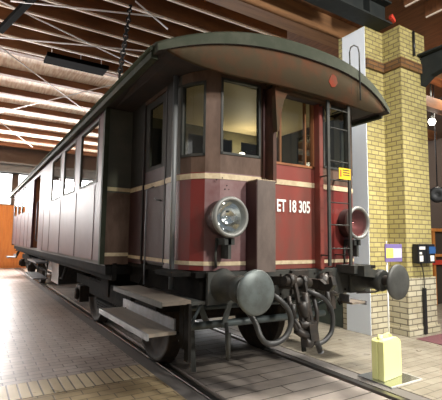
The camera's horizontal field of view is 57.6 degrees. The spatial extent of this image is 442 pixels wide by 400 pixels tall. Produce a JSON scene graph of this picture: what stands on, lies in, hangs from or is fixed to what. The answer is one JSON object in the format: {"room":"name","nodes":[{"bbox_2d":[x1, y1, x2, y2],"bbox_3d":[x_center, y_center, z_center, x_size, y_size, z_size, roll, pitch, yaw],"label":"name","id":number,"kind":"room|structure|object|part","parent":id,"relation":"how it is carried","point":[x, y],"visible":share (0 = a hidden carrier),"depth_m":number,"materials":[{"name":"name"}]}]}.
{"room":"museum","nodes":[
{"label":"museum","id":0,"kind":"room"},
{"bbox_2d":[0,146,49,204],"bbox_3d":[-8.847,0.182,19.545,18.000,6.100,0.300,4,-7,-32],"label":"wall","id":1,"kind":"structure","parent":0,"point":[7,154],"depth_m":19.08,"materials":[{"name":"brown"}]},
{"bbox_2d":[0,173,12,203],"bbox_3d":[-10.820,-0.577,18.348,2.300,1.430,0.120,4,-7,-32],"label":"window","id":2,"kind":"structure","parent":1,"relation":"in","point":[6,180],"depth_m":18.83,"materials":[{"name":"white glass"}]},
{"bbox_2d":[0,205,25,267],"bbox_3d":[-8.386,1.797,19.563,16.000,2.900,0.150,4,-7,-32],"label":"door","id":3,"kind":"structure","parent":1,"relation":"in","point":[6,211],"depth_m":18.59,"materials":[{"name":"orange wood"}]},
{"bbox_2d":[0,161,36,174],"bbox_3d":[-8.643,-1.417,19.401,18.000,0.460,0.400,4,-7,-32],"label":"trim","id":4,"kind":"structure","parent":1,"relation":"attached to","point":[5,167],"depth_m":18.70,"materials":[{"name":"beige wood"}]},
{"bbox_2d":[18,175,26,184],"bbox_3d":[-8.696,-0.423,19.657,2.300,1.430,0.120,4,-7,-32],"label":"window","id":5,"kind":"structure","parent":1,"relation":"in","point":[21,178],"depth_m":19.20,"materials":[{"name":"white glass"}]},
{"bbox_2d":[0,268,185,399],"bbox_3d":[-6.035,1.952,5.247,8.020,0.121,26.600,4,-7,-32],"label":"floor","id":6,"kind":"structure","parent":0,"point":[41,339],"depth_m":4.81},
{"bbox_2d":[14,268,206,399],"bbox_3d":[-2.553,2.206,7.393,0.165,0.116,26.600,4,-7,-32],"label":"trim","id":7,"kind":"structure","parent":6,"relation":"on","point":[185,391],"depth_m":5.04,"materials":[{"name":"grey metal"}]},
{"bbox_2d":[21,268,390,399],"bbox_3d":[-1.795,2.261,7.860,1.310,0.115,26.600,4,-7,-32],"label":"railway track","id":8,"kind":"structure","parent":0,"point":[251,372],"depth_m":4.40,"materials":[{"name":"grey tile"}]},
{"bbox_2d":[0,0,441,147],"bbox_3d":[-3.568,-3.298,11.388,18.000,0.060,19.600,4,-7,-32],"label":"ceiling","id":9,"kind":"structure","parent":0,"point":[39,67],"depth_m":10.76,"materials":[{"name":"brown wood"}]},
{"bbox_2d":[0,122,32,146],"bbox_3d":[-7.606,-2.444,14.909,0.029,0.029,4.303,2,-6,-10],"label":"rod","id":10,"kind":"object","parent":9,"relation":"attached to","point":[0,122],"visible":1,"depth_m":14.87,"materials":[{"name":"white metal"}]},
{"bbox_2d":[0,141,52,150],"bbox_3d":[-8.504,-2.470,19.299,18.000,0.180,0.170,4,-7,-32],"label":"roof purlin","id":11,"kind":"structure","parent":9,"relation":"attached to","point":[2,143],"depth_m":18.80,"materials":[{"name":"brown wood"}]},
{"bbox_2d":[0,134,59,144],"bbox_3d":[-7.697,-2.586,18.004,18.000,0.180,0.170,4,-7,-32],"label":"roof purlin","id":12,"kind":"structure","parent":9,"relation":"attached to","point":[2,136],"depth_m":17.52,"materials":[{"name":"brown wood"}]},
{"bbox_2d":[0,125,65,138],"bbox_3d":[-6.890,-2.702,16.709,18.000,0.180,0.170,4,-7,-32],"label":"roof purlin","id":13,"kind":"structure","parent":9,"relation":"attached to","point":[2,127],"depth_m":16.18,"materials":[{"name":"brown wood"}]},
{"bbox_2d":[0,114,74,129],"bbox_3d":[-6.084,-2.818,15.414,18.000,0.180,0.170,4,-7,-32],"label":"roof purlin","id":14,"kind":"structure","parent":9,"relation":"attached to","point":[8,118],"depth_m":14.86,"materials":[{"name":"wood"}]},
{"bbox_2d":[0,102,83,120],"bbox_3d":[-5.277,-2.934,14.119,18.000,0.180,0.170,4,-7,-32],"label":"roof purlin","id":15,"kind":"structure","parent":9,"relation":"attached to","point":[3,105],"depth_m":13.54,"materials":[{"name":"wood"}]},
{"bbox_2d":[0,86,94,109],"bbox_3d":[-4.471,-3.050,12.824,18.000,0.180,0.170,4,-7,-32],"label":"roof purlin","id":16,"kind":"structure","parent":9,"relation":"attached to","point":[3,90],"depth_m":12.17,"materials":[{"name":"brown wood"}]},
{"bbox_2d":[0,66,108,95],"bbox_3d":[-3.664,-3.166,11.529,18.000,0.180,0.170,4,-7,-32],"label":"roof purlin","id":17,"kind":"structure","parent":9,"relation":"attached to","point":[7,72],"depth_m":10.88,"materials":[{"name":"brown wood"}]},
{"bbox_2d":[0,48,121,77],"bbox_3d":[-2.858,-3.281,10.234,18.000,0.180,0.170,4,-7,-32],"label":"roof purlin","id":18,"kind":"structure","parent":9,"relation":"attached to","point":[13,52],"depth_m":9.25,"materials":[{"name":"beige wood"}]},
{"bbox_2d":[0,35,128,74],"bbox_3d":[-5.389,-3.449,8.058,11.400,0.330,0.130,4,-7,-32],"label":"roof purlin","id":19,"kind":"structure","parent":9,"relation":"attached to","point":[11,44],"depth_m":8.87,"materials":[{"name":"beige"}]},
{"bbox_2d":[0,22,138,66],"bbox_3d":[-5.083,-3.492,7.567,11.400,0.330,0.130,4,-7,-32],"label":"roof purlin","id":20,"kind":"structure","parent":9,"relation":"attached to","point":[13,31],"depth_m":8.58,"materials":[{"name":"beige"}]},
{"bbox_2d":[0,47,86,111],"bbox_3d":[-4.402,-2.969,10.546,0.028,0.030,5.765,0,-6,5],"label":"rod","id":21,"kind":"object","parent":20,"relation":"attached to","point":[0,47],"visible":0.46,"depth_m":9.85,"materials":[{"name":"white metal"}]},
{"bbox_2d":[0,84,112,112],"bbox_3d":[-5.043,-2.843,11.559,5.817,0.029,0.028,-2,-6,30],"label":"rod","id":22,"kind":"object","parent":21,"relation":"attached to","point":[111,84],"visible":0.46,"depth_m":11.28,"materials":[{"name":"white metal"}]},
{"bbox_2d":[0,6,147,56],"bbox_3d":[-4.777,-3.536,7.077,11.400,0.330,0.130,4,-7,-32],"label":"roof purlin","id":23,"kind":"structure","parent":9,"relation":"attached to","point":[26,21],"depth_m":8.09,"materials":[{"name":"beige wood"}]},
{"bbox_2d":[0,0,36,33],"bbox_3d":[-3.543,-3.262,7.000,1.807,0.080,0.110,-5,-8,44],"label":"strut","id":24,"kind":"object","parent":23,"relation":"attached to","point":[21,8],"visible":1,"depth_m":7.01,"materials":[{"name":"black metal"}]},
{"bbox_2d":[10,0,163,17],"bbox_3d":[-2.229,-3.234,6.814,2.486,0.029,0.029,2,-6,-10],"label":"rod","id":25,"kind":"object","parent":24,"relation":"attached to","point":[10,0],"visible":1,"depth_m":6.80,"materials":[{"name":"white metal"}]},
{"bbox_2d":[0,0,132,63],"bbox_3d":[-3.012,-3.279,7.898,0.029,0.029,3.393,-3,-7,35],"label":"rod","id":26,"kind":"object","parent":23,"relation":"attached to","point":[0,0],"visible":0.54,"depth_m":7.79,"materials":[{"name":"white metal"}]},
{"bbox_2d":[0,37,144,51],"bbox_3d":[-3.103,-3.209,8.263,3.482,0.029,0.029,2,-6,-10],"label":"rod","id":27,"kind":"object","parent":23,"relation":"attached to","point":[0,37],"visible":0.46,"depth_m":8.26,"materials":[{"name":"white metal"}]},
{"bbox_2d":[44,50,108,75],"bbox_3d":[-3.171,-3.217,8.864,1.280,0.600,0.480,4,-7,-32],"label":"panel","id":28,"kind":"object","parent":9,"relation":"hanging from","point":[51,58],"visible":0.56,"depth_m":8.76,"materials":[{"name":"black metal"}]},
{"bbox_2d":[0,0,168,46],"bbox_3d":[-4.471,-3.580,6.586,11.400,0.330,0.130,4,-7,-32],"label":"roof purlin","id":29,"kind":"structure","parent":9,"relation":"attached to","point":[63,15],"depth_m":7.70,"materials":[{"name":"beige wood"}]},
{"bbox_2d":[42,0,203,37],"bbox_3d":[-4.166,-3.624,6.095,11.400,0.330,0.130,4,-7,-32],"label":"roof purlin","id":30,"kind":"structure","parent":9,"relation":"attached to","point":[145,23],"depth_m":7.53,"materials":[{"name":"beige wood"}]},
{"bbox_2d":[104,0,260,33],"bbox_3d":[-3.860,-3.668,5.604,11.400,0.330,0.130,4,-7,-32],"label":"roof purlin","id":31,"kind":"structure","parent":9,"relation":"attached to","point":[172,12],"depth_m":7.48,"materials":[{"name":"beige wood"}]},
{"bbox_2d":[117,4,131,78],"bbox_3d":[-1.648,-2.365,6.829,0.228,2.089,0.097,4,-7,-32],"label":"chain","id":32,"kind":"object","parent":31,"relation":"hanging from","point":[126,27],"visible":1,"depth_m":6.85,"materials":[{"name":"black metal"}]},
{"bbox_2d":[135,1,167,29],"bbox_3d":[-1.180,-3.175,6.929,0.028,0.030,0.939,-2,-6,26],"label":"rod","id":33,"kind":"object","parent":31,"relation":"attached to","point":[140,5],"visible":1,"depth_m":6.89,"materials":[{"name":"white metal"}]},
{"bbox_2d":[167,0,286,38],"bbox_3d":[-3.554,-3.712,5.113,11.400,0.330,0.130,4,-7,-32],"label":"roof beam","id":34,"kind":"structure","parent":9,"relation":"attached to","point":[203,6],"depth_m":7.37,"materials":[{"name":"brown wood"}]},
{"bbox_2d":[300,0,326,10],"bbox_3d":[-2.932,-3.836,4.117,11.400,0.260,0.140,4,-7,-32],"label":"roof beam","id":35,"kind":"structure","parent":9,"relation":"attached to","point":[300,0],"depth_m":6.97,"materials":[{"name":"brown wood"}]},
{"bbox_2d":[206,0,441,87],"bbox_3d":[-0.445,-3.519,6.347,18.000,0.400,0.300,4,-7,-32],"label":"roof beam","id":36,"kind":"structure","parent":9,"relation":"attached to","point":[292,16],"depth_m":7.36,"materials":[{"name":"brown wood"}]},
{"bbox_2d":[404,0,420,6],"bbox_3d":[3.857,-3.567,5.923,0.120,0.280,2.480,4,-7,-32],"label":"joist","id":37,"kind":"object","parent":9,"relation":"attached to","point":[407,3],"visible":1,"depth_m":6.87,"materials":[{"name":"beige wood"}]},
{"bbox_2d":[428,84,435,124],"bbox_3d":[5.232,-2.560,10.009,0.179,1.440,0.179,4,-7,-32],"label":"lamp","id":38,"kind":"object","parent":9,"relation":"hanging from","point":[432,121],"visible":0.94,"depth_m":9.92,"materials":[{"name":"beige"}]},
{"bbox_3d":[5.224,-1.933,9.948,0.179,0.180,0.179,4,-7,-32],"label":"globe","id":39,"kind":"part","parent":38,"relation":"part of","materials":[{"name":"beige glass"}]},
{"bbox_2d":[424,0,441,17],"bbox_3d":[4.383,-3.529,6.248,0.120,0.280,2.480,4,-7,-32],"label":"joist","id":40,"kind":"object","parent":9,"relation":"attached to","point":[431,7],"visible":1,"depth_m":7.15,"materials":[{"name":"beige wood"}]},
{"bbox_2d":[430,84,441,202],"bbox_3d":[5.338,-1.574,10.015,0.399,3.300,0.134,-2,-6,28],"label":"hanging lamp","id":41,"kind":"object","parent":9,"relation":"hanging from","point":[435,192],"visible":0.88,"depth_m":9.87,"materials":[{"name":"black metal"}]},
{"bbox_2d":[287,298,342,327],"bbox_3d":[-0.467,1.863,10.908,0.140,1.290,9.700,4,-7,-32],"label":"wall","id":42,"kind":"structure","parent":0,"point":[338,311],"depth_m":6.91,"materials":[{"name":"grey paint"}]},
{"bbox_2d":[208,304,441,399],"bbox_3d":[2.445,2.565,10.473,8.020,0.120,26.600,4,-7,-32],"label":"floor","id":43,"kind":"structure","parent":0,"point":[346,349],"depth_m":5.20,"materials":[{"name":"beige tile"}]},
{"bbox_2d":[342,27,371,335],"bbox_3d":[2.217,-0.378,6.609,0.012,4.985,0.468,4,-7,-32],"label":"board","id":44,"kind":"object","parent":43,"relation":"on","point":[358,315],"visible":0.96,"depth_m":6.52,"materials":[{"name":"white"}]},
{"bbox_2d":[338,25,440,336],"bbox_3d":[2.827,-0.357,6.826,1.250,5.000,0.920,4,-7,-32],"label":"brick pillar","id":45,"kind":"structure","parent":43,"relation":"on","point":[397,143],"depth_m":6.54,"materials":[{"name":"yellow brick"}]},
{"bbox_2d":[304,0,391,31],"bbox_3d":[-2.334,-3.439,3.627,11.950,0.390,0.300,4,-7,-32],"label":"girder","id":46,"kind":"object","parent":45,"relation":"on","point":[368,13],"visible":1,"depth_m":6.39,"materials":[{"name":"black metal"}]},
{"bbox_2d":[389,14,395,22],"bbox_3d":[2.799,-2.974,6.576,0.120,0.120,0.050,4,-7,-32],"label":"fitting","id":47,"kind":"object","parent":46,"relation":"attached to","point":[391,17],"visible":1,"depth_m":6.57,"materials":[{"name":"red plastic"}]},
{"bbox_2d":[412,31,415,55],"bbox_3d":[3.247,-2.634,6.765,0.037,0.430,0.037,2,-6,-9],"label":"pipe","id":48,"kind":"object","parent":45,"relation":"attached to","point":[413,32],"visible":1,"depth_m":6.75,"materials":[{"name":"black plastic"}]},
{"bbox_2d":[420,263,427,333],"bbox_3d":[3.185,1.539,6.318,0.112,1.112,0.040,4,-7,-32],"label":"cable","id":49,"kind":"object","parent":45,"relation":"attached to","point":[424,290],"visible":0.88,"depth_m":6.30,"materials":[{"name":"black plastic"}]},
{"bbox_2d":[412,244,435,263],"bbox_3d":[3.233,0.851,6.384,0.455,0.300,0.112,4,-7,-32],"label":"wall device","id":50,"kind":"object","parent":45,"relation":"attached to","point":[422,253],"visible":1,"depth_m":6.31,"materials":[{"name":"black plastic"}]},
{"bbox_3d":[3.379,0.801,6.425,0.170,0.110,0.006,4,-7,-32],"label":"blue panel","id":51,"kind":"part","parent":50,"relation":"part of","materials":[{"name":"blue plastic"}]},
{"bbox_2d":[417,45,441,86],"bbox_3d":[4.084,-2.287,5.882,0.320,0.530,2.365,4,-7,-32],"label":"girder","id":52,"kind":"object","parent":45,"relation":"attached to","point":[431,59],"visible":1,"depth_m":6.70,"materials":[{"name":"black metal"}]},
{"bbox_2d":[357,372,421,388],"bbox_3d":[1.795,1.889,4.280,0.515,0.012,0.420,4,-7,-32],"label":"base plate","id":53,"kind":"object","parent":43,"relation":"on","point":[404,379],"visible":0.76,"depth_m":4.19,"materials":[{"name":"grey metal"}]},
{"bbox_2d":[371,332,401,381],"bbox_3d":[1.773,1.655,4.300,0.350,0.457,0.140,5,-7,-38],"label":"canister","id":54,"kind":"object","parent":53,"relation":"on","point":[386,348],"visible":1,"depth_m":4.21,"materials":[{"name":"yellow paint"}]},
{"bbox_2d":[384,241,401,332],"bbox_3d":[2.001,1.198,4.648,0.315,1.440,0.100,4,-7,-32],"label":"sign stand","id":55,"kind":"object","parent":53,"relation":"on","point":[393,252],"visible":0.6,"depth_m":4.66,"materials":[{"name":"white paint"}]},
{"bbox_3d":[1.909,1.192,4.591,0.100,1.440,0.100,4,-7,-32],"label":"rod","id":56,"kind":"part","parent":55,"relation":"part of","materials":[{"name":"white paint"}]},
{"bbox_2d":[417,334,441,344],"bbox_3d":[3.802,2.106,6.244,1.800,0.008,0.500,4,-7,-32],"label":"floor mat","id":57,"kind":"object","parent":43,"relation":"on","point":[436,339],"visible":1,"depth_m":5.95,"materials":[{"name":"red carpet"}]},
{"bbox_2d":[431,228,441,304],"bbox_3d":[5.085,1.573,9.648,1.880,1.760,0.530,4,-7,-32],"label":"display cabinet","id":58,"kind":"object","parent":43,"relation":"on","point":[436,233],"visible":0.29,"depth_m":9.48,"materials":[{"name":"orange wood"}]},
{"bbox_2d":[432,260,441,264],"bbox_3d":[5.163,1.465,9.458,1.600,0.100,0.110,4,-7,-32],"label":"shelf","id":59,"kind":"object","parent":58,"relation":"attached to","point":[437,262],"depth_m":9.31,"materials":[{"name":"red"}]},
{"bbox_2d":[298,97,441,228],"bbox_3d":[4.394,-0.051,15.466,0.200,6.100,20.600,4,-7,-32],"label":"wall","id":60,"kind":"structure","parent":0,"point":[435,208],"depth_m":12.06,"materials":[{"name":"brown"}]},
{"bbox_2d":[298,142,309,151],"bbox_3d":[2.159,-1.872,13.291,6.100,0.250,0.200,4,-7,-32],"label":"beam","id":61,"kind":"structure","parent":60,"relation":"attached to","point":[300,144],"depth_m":13.61,"materials":[{"name":"brown wood"}]},
{"bbox_2d":[298,154,309,163],"bbox_3d":[1.315,-1.751,14.646,6.100,0.250,0.200,4,-7,-32],"label":"beam","id":62,"kind":"structure","parent":60,"relation":"attached to","point":[300,157],"depth_m":15.69,"materials":[{"name":"brown wood"}]},
{"bbox_2d":[427,129,436,140],"bbox_3d":[3.845,-2.115,10.583,6.100,0.250,0.200,4,-7,-32],"label":"beam","id":63,"kind":"structure","parent":60,"relation":"attached to","point":[430,133],"depth_m":11.96,"materials":[{"name":"brown wood"}]},
{"bbox_2d":[426,95,441,114],"bbox_3d":[4.689,-2.236,9.229,6.100,0.250,0.200,4,-7,-32],"label":"beam","id":64,"kind":"structure","parent":60,"relation":"attached to","point":[433,105],"depth_m":9.28,"materials":[{"name":"brown wood"}]},
{"bbox_3d":[-1.741,2.492,8.700,19.000,0.180,28.000,4,-7,-32],"label":"floor","id":65,"kind":"structure","parent":0,"visible":0},
{"bbox_2d":[18,268,219,399],"bbox_3d":[-2.419,2.210,7.446,0.090,0.119,26.550,4,-7,-32],"label":"rail","id":66,"kind":"object","parent":65,"relation":"on","point":[192,385],"visible":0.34,"depth_m":5.04,"materials":[{"name":"silver metal"}]},
{"bbox_2d":[194,319,429,399],"bbox_3d":[-1.144,2.302,8.232,0.090,0.119,26.550,4,-7,-32],"label":"rail","id":67,"kind":"object","parent":65,"relation":"on","point":[380,392],"visible":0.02,"depth_m":4.46,"materials":[{"name":"silver metal"}]},
{"bbox_2d":[6,31,409,371],"bbox_3d":[-3.222,0.648,10.364,3.110,3.580,16.144,4,-7,-32],"label":"railcar","id":68,"kind":"object","parent":67,"relation":"on","point":[182,196],"visible":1,"depth_m":4.07,"materials":[{"name":"brown metal"}]},
{"bbox_3d":[-5.672,1.986,14.183,2.100,0.450,3.750,4,-7,-32],"label":"bogie frame","id":69,"kind":"part","parent":68,"relation":"part of","materials":[{"name":"black metal"}]},
{"bbox_3d":[-4.218,0.276,9.742,0.390,1.770,1.220,4,-7,-32],"label":"door","id":70,"kind":"part","parent":68,"relation":"part of","materials":[{"name":"brown wood"}]},
{"bbox_3d":[-4.120,0.472,9.005,0.052,0.912,0.024,4,-7,-32],"label":"door handrail","id":71,"kind":"part","parent":68,"relation":"part of","materials":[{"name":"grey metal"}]},
{"bbox_3d":[-1.647,1.550,5.794,0.080,0.135,1.000,4,-7,-32],"label":"bogie frame","id":72,"kind":"part","parent":68,"relation":"part of","materials":[{"name":"black metal"}]},
{"bbox_3d":[-0.750,0.357,4.168,0.091,1.017,0.016,4,-7,-32],"label":"thin handrail","id":73,"kind":"part","parent":68,"relation":"part of","materials":[{"name":"grey metal"}]},
{"bbox_3d":[-0.700,-0.226,4.275,0.050,1.760,0.640,4,-7,-32],"label":"cab door","id":74,"kind":"part","parent":68,"relation":"part of","materials":[{"name":"red"}]},
{"bbox_3d":[-0.432,-0.187,3.765,0.074,2.010,0.047,4,-7,-32],"label":"corner handrail","id":75,"kind":"part","parent":68,"relation":"part of","materials":[{"name":"grey metal"}]},
{"bbox_3d":[-0.796,1.286,6.354,2.100,0.450,3.750,4,-7,-32],"label":"bogie frame","id":76,"kind":"part","parent":68,"relation":"part of","materials":[{"name":"black metal"}]},
{"bbox_3d":[0.268,0.700,3.039,0.347,0.347,0.072,4,-7,-32],"label":"buffer plate","id":77,"kind":"part","parent":68,"relation":"part of","materials":[{"name":"grey metal"}]},
{"bbox_3d":[1.169,-0.091,5.427,0.050,1.760,0.640,4,-7,-32],"label":"cab door","id":78,"kind":"part","parent":68,"relation":"part of","materials":[{"name":"grey"}]},
{"bbox_3d":[1.273,-0.269,4.133,0.170,0.115,0.008,4,-7,-32],"label":"warning plate","id":79,"kind":"part","parent":68,"relation":"part of","materials":[{"name":"yellow metal"}]},
{"bbox_3d":[1.739,0.807,3.955,0.347,0.347,0.056,4,-7,-32],"label":"buffer plate","id":80,"kind":"part","parent":68,"relation":"part of","materials":[{"name":"grey metal"}]}
]}

